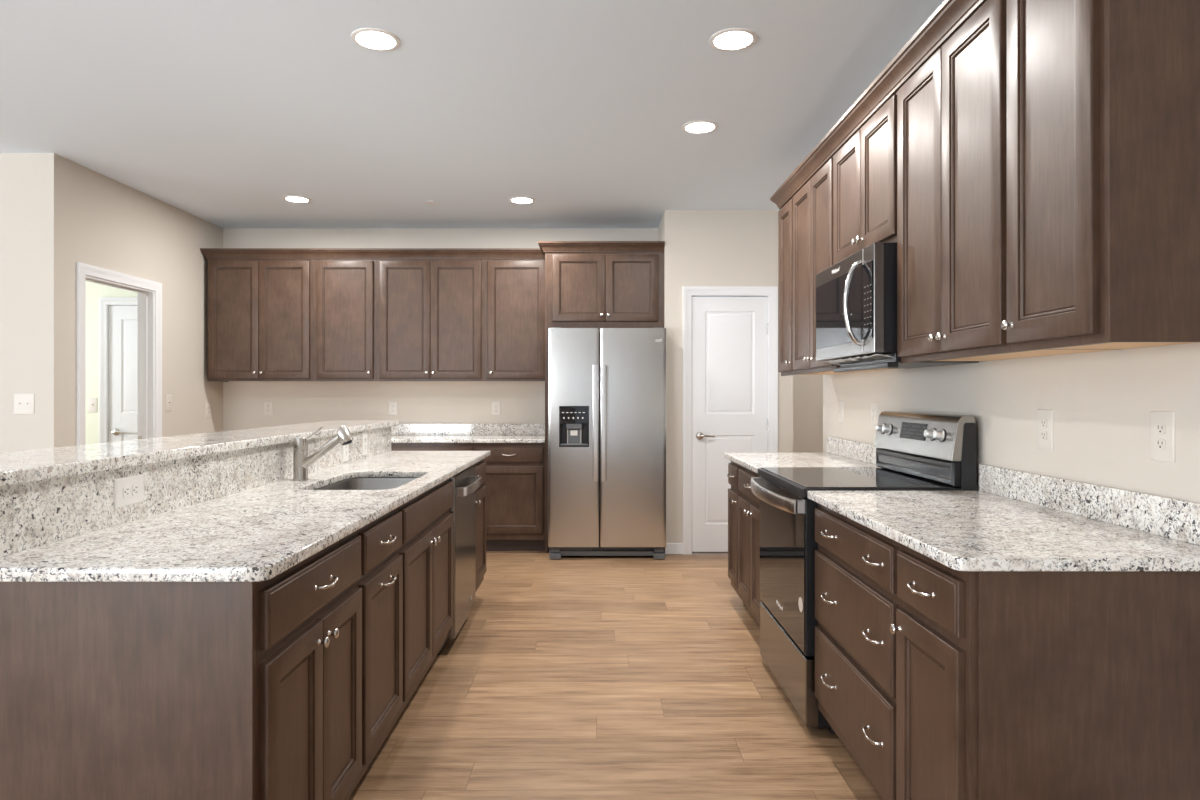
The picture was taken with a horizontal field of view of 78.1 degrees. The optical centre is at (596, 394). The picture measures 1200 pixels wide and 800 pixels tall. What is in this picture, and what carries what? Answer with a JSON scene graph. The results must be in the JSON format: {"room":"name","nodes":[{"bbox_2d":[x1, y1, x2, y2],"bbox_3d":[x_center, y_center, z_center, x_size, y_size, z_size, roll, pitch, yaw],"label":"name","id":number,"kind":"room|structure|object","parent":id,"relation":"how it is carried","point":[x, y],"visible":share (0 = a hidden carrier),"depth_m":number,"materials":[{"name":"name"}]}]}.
{"room":"kitchen","nodes":[
{"label":"kitchen","id":0,"kind":"room"},
{"bbox_2d":[0,153,67,452],"bbox_3d":[-5.255,-0.103,4.570,3.890,2.743,0.120,0,0,0],"label":"wall","id":1,"kind":"structure","parent":0,"point":[33,186],"depth_m":4.51,"materials":[{"name":"beige paint"}]},
{"bbox_2d":[14,394,34,413],"bbox_3d":[-3.490,0.055,4.502,0.125,0.127,0.016,0,0,0],"label":"light switch","id":2,"kind":"object","parent":1,"relation":"attached to","point":[23,403],"visible":1,"depth_m":4.50,"materials":[{"name":"white plastic"}]},
{"bbox_2d":[86,281,136,443],"bbox_3d":[-4.525,-0.103,6.460,2.190,2.743,0.120,0,0,0],"label":"wall","id":3,"kind":"structure","parent":0,"point":[94,291],"depth_m":6.40,"materials":[{"name":"white paint"}]},
{"bbox_2d":[88,398,96,412],"bbox_3d":[-4.360,0.088,6.392,0.079,0.127,0.016,0,0,0],"label":"light switch","id":4,"kind":"object","parent":3,"relation":"attached to","point":[92,402],"visible":1,"depth_m":6.39,"materials":[{"name":"white plastic"}]},
{"bbox_2d":[99,297,136,442],"bbox_3d":[-3.885,0.213,6.439,0.820,2.110,0.162,0,0,0],"label":"door","id":5,"kind":"structure","parent":3,"relation":"in","point":[117,315],"depth_m":6.41,"materials":[{"name":"white paint"}]},
{"bbox_2d":[68,159,222,445],"bbox_3d":[-3.370,-0.103,5.590,0.120,2.743,1.920,0,0,0],"label":"wall","id":6,"kind":"structure","parent":0,"point":[113,225],"depth_m":5.66,"materials":[{"name":"beige paint"}]},
{"bbox_2d":[77,262,161,444],"bbox_3d":[-3.361,0.211,5.155,0.138,2.113,0.896,0,0,0],"label":"door frame","id":7,"kind":"structure","parent":6,"relation":"in","point":[149,302],"depth_m":5.51,"materials":[{"name":"white paint"}]},
{"bbox_2d":[165,395,171,410],"bbox_3d":[-3.302,0.062,5.715,0.016,0.127,0.079,0,0,0],"label":"light switch","id":8,"kind":"object","parent":6,"relation":"attached to","point":[168,398],"visible":1,"depth_m":5.71,"materials":[{"name":"white plastic"}]},
{"bbox_2d":[206,403,210,417],"bbox_3d":[-3.306,0.128,6.296,0.008,0.127,0.079,0,0,0],"label":"electrical outlet","id":9,"kind":"object","parent":6,"relation":"attached to","point":[208,405],"visible":1,"depth_m":6.29,"materials":[{"name":"white plastic"}]},
{"bbox_2d":[223,228,657,430],"bbox_3d":[-1.385,-0.103,6.610,4.090,2.743,0.120,0,0,0],"label":"wall","id":10,"kind":"structure","parent":0,"point":[294,402],"depth_m":6.55,"materials":[{"name":"beige paint"}]},
{"bbox_2d":[207,259,312,381],"bbox_3d":[-2.830,-0.649,6.362,0.890,1.065,0.376,0,0,0],"label":"upper cabinet","id":11,"kind":"object","parent":10,"relation":"attached to","point":[260,311],"visible":0.91,"depth_m":6.21,"materials":[{"name":"brown wood"}]},
{"bbox_2d":[264,401,272,415],"bbox_3d":[-2.910,0.118,6.546,0.079,0.127,0.008,0,0,0],"label":"electrical outlet","id":12,"kind":"object","parent":10,"relation":"attached to","point":[268,405],"visible":1,"depth_m":6.54,"materials":[{"name":"white plastic"}]},
{"bbox_2d":[313,259,376,380],"bbox_3d":[-2.119,-0.649,6.362,0.532,1.065,0.376,0,0,0],"label":"upper cabinet","id":13,"kind":"object","parent":10,"relation":"attached to","point":[344,290],"visible":0.81,"depth_m":6.21,"materials":[{"name":"brown wood"}]},
{"bbox_2d":[389,401,397,415],"bbox_3d":[-1.805,0.118,6.546,0.079,0.127,0.008,0,0,0],"label":"electrical outlet","id":14,"kind":"object","parent":10,"relation":"attached to","point":[393,405],"visible":1,"depth_m":6.54,"materials":[{"name":"white plastic"}]},
{"bbox_2d":[377,259,483,380],"bbox_3d":[-1.400,-0.649,6.362,0.906,1.065,0.376,0,0,0],"label":"upper cabinet","id":15,"kind":"object","parent":10,"relation":"attached to","point":[430,312],"visible":0.92,"depth_m":6.21,"materials":[{"name":"brown wood"}]},
{"bbox_2d":[200,241,664,258],"bbox_3d":[-1.385,-1.183,6.212,3.846,0.078,0.673,0,0,0],"label":"crown molding","id":16,"kind":"structure","parent":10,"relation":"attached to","point":[210,253],"depth_m":6.18,"materials":[{"name":"brown wood"}]},
{"bbox_2d":[391,424,544,434],"bbox_3d":[-1.140,0.304,6.539,1.444,0.100,0.020,0,0,0],"label":"backsplash","id":17,"kind":"structure","parent":10,"relation":"attached to","point":[401,429],"depth_m":6.53,"materials":[{"name":"white stone"}]},
{"bbox_2d":[492,401,499,415],"bbox_3d":[-0.894,0.118,6.546,0.079,0.127,0.008,0,0,0],"label":"electrical outlet","id":18,"kind":"object","parent":10,"relation":"attached to","point":[495,404],"visible":1,"depth_m":6.54,"materials":[{"name":"white plastic"}]},
{"bbox_2d":[484,259,544,380],"bbox_3d":[-0.682,-0.649,6.362,0.530,1.065,0.376,0,0,0],"label":"upper cabinet","id":19,"kind":"object","parent":10,"relation":"attached to","point":[514,289],"visible":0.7,"depth_m":6.21,"materials":[{"name":"brown wood"}]},
{"bbox_2d":[548,252,663,330],"bbox_3d":[0.072,-0.857,6.212,0.934,0.650,0.656,0,0,0],"label":"upper cabinet","id":20,"kind":"object","parent":10,"relation":"attached to","point":[599,290],"visible":0.88,"depth_m":5.92,"materials":[{"name":"brown wood"}]},
{"bbox_2d":[0,0,943,227],"bbox_3d":[-2.100,-1.525,2.050,10.600,0.100,11.700,0,0,0],"label":"ceiling","id":21,"kind":"structure","parent":0,"point":[218,112],"depth_m":3.68,"materials":[{"name":"white paint"}]},
{"bbox_2d":[283,196,310,202],"bbox_3d":[-2.257,-1.472,5.570,0.196,0.006,0.196,0,0,0],"label":"recessed light","id":22,"kind":"object","parent":21,"relation":"in","point":[297,199],"visible":1,"depth_m":5.57,"materials":[{"name":"white plastic"}]},
{"bbox_2d":[286,197,307,201],"bbox_3d":[-2.257,-1.472,5.570,0.158,0.004,0.158,0,0,0],"label":"diffuser","id":23,"kind":"object","parent":22,"relation":"attached to","point":[292,199],"depth_m":5.57,"materials":[{"name":"white plastic"}]},
{"bbox_2d":[351,28,399,50],"bbox_3d":[-0.917,-1.472,3.070,0.196,0.006,0.196,0,0,0],"label":"recessed light","id":24,"kind":"object","parent":21,"relation":"in","point":[375,39],"visible":1,"depth_m":3.06,"materials":[{"name":"white plastic"}]},
{"bbox_2d":[356,31,394,48],"bbox_3d":[-0.917,-1.472,3.070,0.158,0.004,0.158,0,0,0],"label":"diffuser","id":25,"kind":"object","parent":24,"relation":"attached to","point":[365,39],"depth_m":3.06,"materials":[{"name":"white plastic"}]},
{"bbox_2d":[509,197,534,203],"bbox_3d":[-0.567,-1.472,5.600,0.196,0.006,0.196,0,0,0],"label":"recessed light","id":26,"kind":"object","parent":21,"relation":"in","point":[519,200],"visible":1,"depth_m":5.59,"materials":[{"name":"white plastic"}]},
{"bbox_2d":[512,198,531,202],"bbox_3d":[-0.567,-1.472,5.600,0.158,0.004,0.158,0,0,0],"label":"diffuser","id":27,"kind":"object","parent":26,"relation":"attached to","point":[515,200],"depth_m":5.60,"materials":[{"name":"white plastic"}]},
{"bbox_2d":[682,120,717,133],"bbox_3d":[0.567,-1.472,4.070,0.196,0.006,0.196,0,0,0],"label":"recessed light","id":28,"kind":"object","parent":21,"relation":"in","point":[699,126],"visible":1,"depth_m":4.06,"materials":[{"name":"white plastic"}]},
{"bbox_2d":[686,123,714,132],"bbox_3d":[0.567,-1.472,4.070,0.158,0.004,0.158,0,0,0],"label":"diffuser","id":29,"kind":"object","parent":28,"relation":"attached to","point":[690,127],"depth_m":4.07,"materials":[{"name":"white plastic"}]},
{"bbox_2d":[709,28,756,50],"bbox_3d":[0.565,-1.472,3.070,0.196,0.006,0.196,0,0,0],"label":"recessed light","id":30,"kind":"object","parent":21,"relation":"in","point":[731,39],"visible":1,"depth_m":3.06,"materials":[{"name":"white plastic"}]},
{"bbox_2d":[714,31,751,48],"bbox_3d":[0.565,-1.472,3.070,0.158,0.004,0.158,0,0,0],"label":"diffuser","id":31,"kind":"object","parent":30,"relation":"attached to","point":[722,39],"depth_m":3.06,"materials":[{"name":"white plastic"}]},
{"bbox_2d":[348,551,881,799],"bbox_3d":[-2.100,1.318,2.050,10.600,0.100,11.700,0,0,0],"label":"floor","id":32,"kind":"structure","parent":0,"point":[567,677],"depth_m":3.06,"materials":[{"name":"brown wood"}]},
{"bbox_2d":[0,531,361,799],"bbox_3d":[-1.053,0.826,1.871,0.774,0.884,0.669,0,0,0],"label":"base cabinet","id":33,"kind":"object","parent":32,"relation":"on","point":[309,614],"depth_m":1.54,"materials":[{"name":"brown wood"}]},
{"bbox_2d":[357,508,402,783],"bbox_3d":[-0.991,0.826,2.434,0.649,0.884,0.458,0,0,0],"label":"base cabinet","id":34,"kind":"object","parent":32,"relation":"on","point":[381,580],"visible":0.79,"depth_m":2.40,"materials":[{"name":"brown wood"}]},
{"bbox_2d":[398,479,452,717],"bbox_3d":[-0.992,0.826,3.126,0.646,0.884,0.925,0,0,0],"label":"base cabinet","id":35,"kind":"object","parent":32,"relation":"on","point":[426,549],"visible":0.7,"depth_m":3.04,"materials":[{"name":"brown wood"}]},
{"bbox_2d":[0,451,489,581],"bbox_3d":[-0.993,0.369,3.107,0.632,0.030,3.185,0,0,0],"label":"countertop","id":36,"kind":"structure","parent":35,"relation":"on","point":[260,533],"depth_m":1.91,"materials":[{"name":"white stone"}]},
{"bbox_2d":[292,426,352,480],"bbox_3d":[-1.138,0.240,3.072,0.260,0.227,0.062,0,0,7],"label":"kitchen faucet","id":37,"kind":"object","parent":36,"relation":"on","point":[302,461],"visible":1,"depth_m":3.06,"materials":[{"name":"silver metal"}]},
{"bbox_2d":[315,478,416,489],"bbox_3d":[-0.954,0.486,3.097,0.412,0.202,0.710,0,0,0],"label":"sink","id":38,"kind":"object","parent":36,"relation":"in","point":[352,483],"visible":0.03,"depth_m":3.43,"materials":[{"name":"silver metal"}]},
{"bbox_2d":[391,443,473,450],"bbox_3d":[-1.413,0.826,6.215,0.851,0.884,0.649,0,0,0],"label":"base cabinet","id":39,"kind":"object","parent":32,"relation":"on","point":[394,446],"visible":0.02,"depth_m":5.94,"materials":[{"name":"brown wood"}]},
{"bbox_2d":[391,435,544,442],"bbox_3d":[-1.140,0.369,6.231,1.444,0.030,0.637,0,0,0],"label":"countertop","id":40,"kind":"structure","parent":39,"relation":"on","point":[394,438],"depth_m":5.97,"materials":[{"name":"white stone"}]},
{"bbox_2d":[437,465,480,654],"bbox_3d":[-0.952,0.830,3.892,0.637,0.867,0.600,0,0,0],"label":"dishwasher","id":41,"kind":"object","parent":32,"relation":"on","point":[465,483],"visible":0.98,"depth_m":3.79,"materials":[{"name":"grey metal"}]},
{"bbox_2d":[474,460,485,591],"bbox_3d":[-0.992,0.826,4.429,0.646,0.884,0.462,0,0,0],"label":"base cabinet","id":42,"kind":"object","parent":32,"relation":"on","point":[480,467],"visible":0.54,"depth_m":4.46,"materials":[{"name":"brown wood"}]},
{"bbox_2d":[474,443,544,550],"bbox_3d":[-0.702,0.826,6.215,0.570,0.884,0.649,0,0,0],"label":"base cabinet","id":43,"kind":"object","parent":32,"relation":"on","point":[514,483],"visible":0.67,"depth_m":5.93,"materials":[{"name":"brown wood"}]},
{"bbox_2d":[545,252,548,552],"bbox_3d":[-0.406,0.043,6.240,0.022,2.450,0.620,0,0,0],"label":"panel","id":44,"kind":"object","parent":32,"relation":"on","point":[546,253],"visible":0.49,"depth_m":5.93,"materials":[{"name":"brown wood"}]},
{"bbox_2d":[548,328,665,559],"bbox_3d":[0.079,0.373,6.064,0.912,1.790,0.852,0,0,0],"label":"refrigerator","id":45,"kind":"object","parent":32,"relation":"on","point":[607,386],"visible":1,"depth_m":5.69,"materials":[{"name":"grey metal"}]},
{"bbox_2d":[727,461,740,597],"bbox_3d":[1.095,0.826,4.373,0.649,0.884,0.323,0,0,0],"label":"base cabinet","id":46,"kind":"object","parent":32,"relation":"on","point":[733,492],"visible":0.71,"depth_m":4.38,"materials":[{"name":"brown wood"}]},
{"bbox_2d":[738,466,761,624],"bbox_3d":[1.095,0.826,3.867,0.649,0.884,0.690,0,0,0],"label":"base cabinet","id":47,"kind":"object","parent":32,"relation":"on","point":[748,503],"visible":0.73,"depth_m":3.90,"materials":[{"name":"brown wood"}]},
{"bbox_2d":[724,453,879,473],"bbox_3d":[1.107,0.369,4.039,0.654,0.030,1.034,0,0,0],"label":"countertop","id":48,"kind":"structure","parent":47,"relation":"on","point":[751,461],"depth_m":4.00,"materials":[{"name":"white stone"}]},
{"bbox_2d":[815,503,900,799],"bbox_3d":[1.095,0.826,2.369,0.649,0.884,0.747,0,0,0],"label":"base cabinet","id":49,"kind":"object","parent":32,"relation":"on","point":[857,601],"visible":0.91,"depth_m":2.27,"materials":[{"name":"brown wood"}]},
{"bbox_2d":[808,491,1199,570],"bbox_3d":[1.107,0.369,2.174,0.654,0.030,1.137,0,0,0],"label":"countertop","id":50,"kind":"structure","parent":49,"relation":"on","point":[958,530],"depth_m":1.89,"materials":[{"name":"white stone"}]},
{"bbox_2d":[751,411,975,733],"bbox_3d":[1.048,0.672,3.132,0.717,1.192,0.776,0,0,0],"label":"electric range","id":51,"kind":"object","parent":32,"relation":"on","point":[915,451],"visible":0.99,"depth_m":2.96,"materials":[{"name":"black metal"}]},
{"bbox_2d":[758,467,960,497],"bbox_3d":[1.064,0.362,3.132,0.602,0.040,0.774,0,0,0],"label":"cooktop","id":52,"kind":"object","parent":51,"relation":"in","point":[796,482],"depth_m":3.00,"materials":[{"name":"black glass"}]},
{"bbox_2d":[901,425,924,438],"bbox_3d":[1.328,0.154,3.117,0.009,0.049,0.220,0,0,0],"label":"display","id":53,"kind":"object","parent":51,"relation":"attached to","point":[907,431],"depth_m":3.11,"materials":[{"name":"grey"}]},
{"bbox_2d":[890,544,1199,799],"bbox_3d":[1.103,0.826,1.808,0.663,0.884,0.374,0,0,0],"label":"base cabinet","id":54,"kind":"object","parent":32,"relation":"on","point":[936,628],"depth_m":1.62,"materials":[{"name":"brown wood"}]},
{"bbox_2d":[658,216,662,240],"bbox_3d":[0.600,-0.103,6.285,0.120,2.743,0.530,0,0,0],"label":"wall","id":55,"kind":"structure","parent":0,"point":[660,228],"depth_m":6.29,"materials":[{"name":"beige paint"}]},
{"bbox_2d":[663,210,792,542],"bbox_3d":[1.052,-0.103,5.960,1.023,2.743,0.120,0,0,0],"label":"wall","id":56,"kind":"structure","parent":0,"point":[702,247],"depth_m":5.90,"materials":[{"name":"beige paint"}]},
{"bbox_2d":[665,543,682,553],"bbox_3d":[0.620,1.224,5.894,0.156,0.088,0.013,0,0,0],"label":"baseboard","id":57,"kind":"structure","parent":56,"relation":"attached to","point":[671,548],"depth_m":5.89,"materials":[{"name":"white paint"}]},
{"bbox_2d":[683,286,777,554],"bbox_3d":[1.061,0.203,5.939,0.754,2.131,0.162,0,0,0],"label":"door","id":58,"kind":"structure","parent":56,"relation":"in","point":[730,333],"depth_m":5.91,"materials":[{"name":"white paint"}]},
{"bbox_2d":[793,375,822,452],"bbox_3d":[2.221,-0.103,7.660,1.557,2.743,0.120,0,0,0],"label":"wall","id":59,"kind":"structure","parent":0,"point":[807,389],"depth_m":7.60,"materials":[{"name":"beige paint"}]},
{"bbox_2d":[823,342,1199,502],"bbox_3d":[1.495,-0.103,0.550,0.120,2.743,8.300,0,0,0],"label":"wall","id":60,"kind":"structure","parent":0,"point":[1102,403],"depth_m":2.26,"materials":[{"name":"beige paint"}]},
{"bbox_2d":[778,197,843,375],"bbox_3d":[1.259,-0.649,4.380,0.352,1.065,0.330,0,0,0],"label":"upper cabinet","id":61,"kind":"object","parent":60,"relation":"attached to","point":[785,214],"visible":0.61,"depth_m":4.39,"materials":[{"name":"brown wood"}]},
{"bbox_2d":[839,401,843,422],"bbox_3d":[1.427,0.098,4.340,0.016,0.127,0.079,0,0,0],"label":"light switch","id":62,"kind":"object","parent":60,"relation":"attached to","point":[841,403],"visible":1,"depth_m":4.33,"materials":[{"name":"white plastic"}]},
{"bbox_2d":[793,152,889,373],"bbox_3d":[1.259,-0.649,3.853,0.352,1.065,0.723,0,0,0],"label":"upper cabinet","id":63,"kind":"object","parent":60,"relation":"attached to","point":[813,203],"visible":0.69,"depth_m":3.86,"materials":[{"name":"brown wood"}]},
{"bbox_2d":[770,0,985,208],"bbox_3d":[1.254,-1.183,3.116,0.358,0.078,2.968,0,0,0],"label":"crown molding","id":64,"kind":"structure","parent":63,"relation":"attached to","point":[950,15],"depth_m":2.81,"materials":[{"name":"brown wood"}]},
{"bbox_2d":[827,437,877,464],"bbox_3d":[1.424,0.305,4.039,0.020,0.098,1.034,0,0,0],"label":"backsplash","id":65,"kind":"structure","parent":60,"relation":"attached to","point":[865,452],"depth_m":4.09,"materials":[{"name":"white stone"}]},
{"bbox_2d":[833,87,900,264],"bbox_3d":[1.259,-0.878,3.122,0.352,0.608,0.740,0,0,0],"label":"upper cabinet","id":66,"kind":"object","parent":60,"relation":"attached to","point":[865,166],"visible":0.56,"depth_m":3.06,"materials":[{"name":"brown wood"}]},
{"bbox_2d":[816,242,978,371],"bbox_3d":[1.199,-0.336,3.122,0.471,0.466,0.732,0,0,0],"label":"microwave oven","id":67,"kind":"object","parent":66,"relation":"attached to","point":[856,296],"visible":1,"depth_m":2.89,"materials":[{"name":"silver metal"}]},
{"bbox_2d":[864,284,870,331],"bbox_3d":[1.028,-0.330,2.809,0.001,0.172,0.072,0,0,0],"label":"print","id":68,"kind":"object","parent":67,"relation":"attached to","point":[867,287],"depth_m":2.81,"materials":[{"name":"grey plastic"}]},
{"bbox_2d":[871,402,876,426],"bbox_3d":[1.431,0.100,3.830,0.008,0.127,0.079,0,0,0],"label":"electrical outlet","id":69,"kind":"object","parent":60,"relation":"attached to","point":[873,404],"visible":0.99,"depth_m":3.82,"materials":[{"name":"white plastic"}]},
{"bbox_2d":[897,0,1118,363],"bbox_3d":[1.259,-0.649,2.387,0.352,1.065,0.730,0,0,0],"label":"upper cabinet","id":70,"kind":"object","parent":60,"relation":"attached to","point":[952,110],"visible":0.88,"depth_m":2.30,"materials":[{"name":"brown wood"}]},
{"bbox_2d":[1037,409,1052,449],"bbox_3d":[1.431,0.110,2.367,0.008,0.127,0.079,0,0,0],"label":"electrical outlet","id":71,"kind":"object","parent":60,"relation":"attached to","point":[1044,417],"visible":1,"depth_m":2.36,"materials":[{"name":"white plastic"}]},
{"bbox_2d":[1040,419,1046,427],"bbox_3d":[1.429,0.090,2.367,0.003,0.028,0.033,0,0,0],"label":"receptacle","id":72,"kind":"object","parent":71,"relation":"attached to","point":[1043,422],"depth_m":2.37,"materials":[{"name":"grey plastic"}]},
{"bbox_2d":[1040,431,1046,439],"bbox_3d":[1.429,0.130,2.367,0.003,0.028,0.033,0,0,0],"label":"receptacle","id":73,"kind":"object","parent":71,"relation":"attached to","point":[1043,434],"depth_m":2.37,"materials":[{"name":"grey plastic"}]},
{"bbox_2d":[979,464,1199,545],"bbox_3d":[1.424,0.305,2.174,0.020,0.098,1.137,0,0,0],"label":"backsplash","id":74,"kind":"structure","parent":60,"relation":"attached to","point":[1173,518],"depth_m":2.07,"materials":[{"name":"white stone"}]},
{"bbox_2d":[1001,0,1199,351],"bbox_3d":[1.259,-0.649,1.827,0.352,1.065,0.390,0,0,0],"label":"upper cabinet","id":75,"kind":"object","parent":60,"relation":"attached to","point":[1103,96],"visible":1,"depth_m":1.66,"materials":[{"name":"brown wood"}]},
{"bbox_2d":[1151,411,1174,462],"bbox_3d":[1.431,0.105,1.876,0.008,0.127,0.079,0,0,0],"label":"electrical outlet","id":76,"kind":"object","parent":60,"relation":"attached to","point":[1162,422],"visible":1,"depth_m":1.87,"materials":[{"name":"white plastic"}]},
{"bbox_2d":[1155,423,1165,433],"bbox_3d":[1.429,0.086,1.876,0.003,0.028,0.033,0,0,0],"label":"receptacle","id":77,"kind":"object","parent":76,"relation":"attached to","point":[1160,428],"depth_m":1.88,"materials":[{"name":"grey plastic"}]},
{"bbox_2d":[1155,438,1165,449],"bbox_3d":[1.429,0.124,1.876,0.003,0.028,0.033,0,0,0],"label":"receptacle","id":78,"kind":"object","parent":76,"relation":"attached to","point":[1160,443],"depth_m":1.88,"materials":[{"name":"grey plastic"}]},
{"bbox_3d":[-1.385,0.732,3.106,0.110,1.072,3.108,0,0,0],"label":"wall","id":79,"kind":"structure","parent":0,"visible":0},
{"bbox_2d":[0,427,390,556],"bbox_3d":[-1.319,0.290,3.123,0.019,0.187,3.185,0,0,0],"label":"backsplash","id":80,"kind":"structure","parent":79,"relation":"attached to","point":[33,514],"depth_m":2.16,"materials":[{"name":"white stone"}]},
{"bbox_2d":[114,474,143,507],"bbox_3d":[-1.306,0.268,2.070,0.008,0.079,0.127,0,0,0],"label":"electrical outlet","id":81,"kind":"object","parent":80,"relation":"attached to","point":[127,490],"visible":1,"depth_m":2.06,"materials":[{"name":"white plastic"}]},
{"bbox_2d":[123,486,129,497],"bbox_3d":[-1.304,0.268,2.050,0.003,0.033,0.028,0,0,0],"label":"receptacle","id":82,"kind":"object","parent":81,"relation":"attached to","point":[126,489],"depth_m":2.05,"materials":[{"name":"grey plastic"}]},
{"bbox_2d":[132,484,138,495],"bbox_3d":[-1.304,0.268,2.090,0.003,0.033,0.028,0,0,0],"label":"receptacle","id":83,"kind":"object","parent":81,"relation":"attached to","point":[135,487],"depth_m":2.09,"materials":[{"name":"grey plastic"}]},
{"bbox_2d":[343,445,347,461],"bbox_3d":[-1.306,0.283,3.850,0.008,0.127,0.079,0,0,0],"label":"electrical outlet","id":84,"kind":"object","parent":80,"relation":"attached to","point":[345,447],"visible":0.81,"depth_m":3.84,"materials":[{"name":"white plastic"}]},
{"bbox_2d":[362,432,366,454],"bbox_3d":[-1.306,0.273,4.170,0.008,0.127,0.079,0,0,0],"label":"electrical outlet","id":85,"kind":"object","parent":80,"relation":"attached to","point":[364,434],"visible":1,"depth_m":4.15,"materials":[{"name":"white plastic"}]},
{"bbox_2d":[0,420,398,485],"bbox_3d":[-1.488,0.180,3.132,0.425,0.032,3.265,0,0,0],"label":"bar","id":86,"kind":"object","parent":79,"relation":"on","point":[16,467],"visible":0.98,"depth_m":2.27,"materials":[{"name":"white stone"}]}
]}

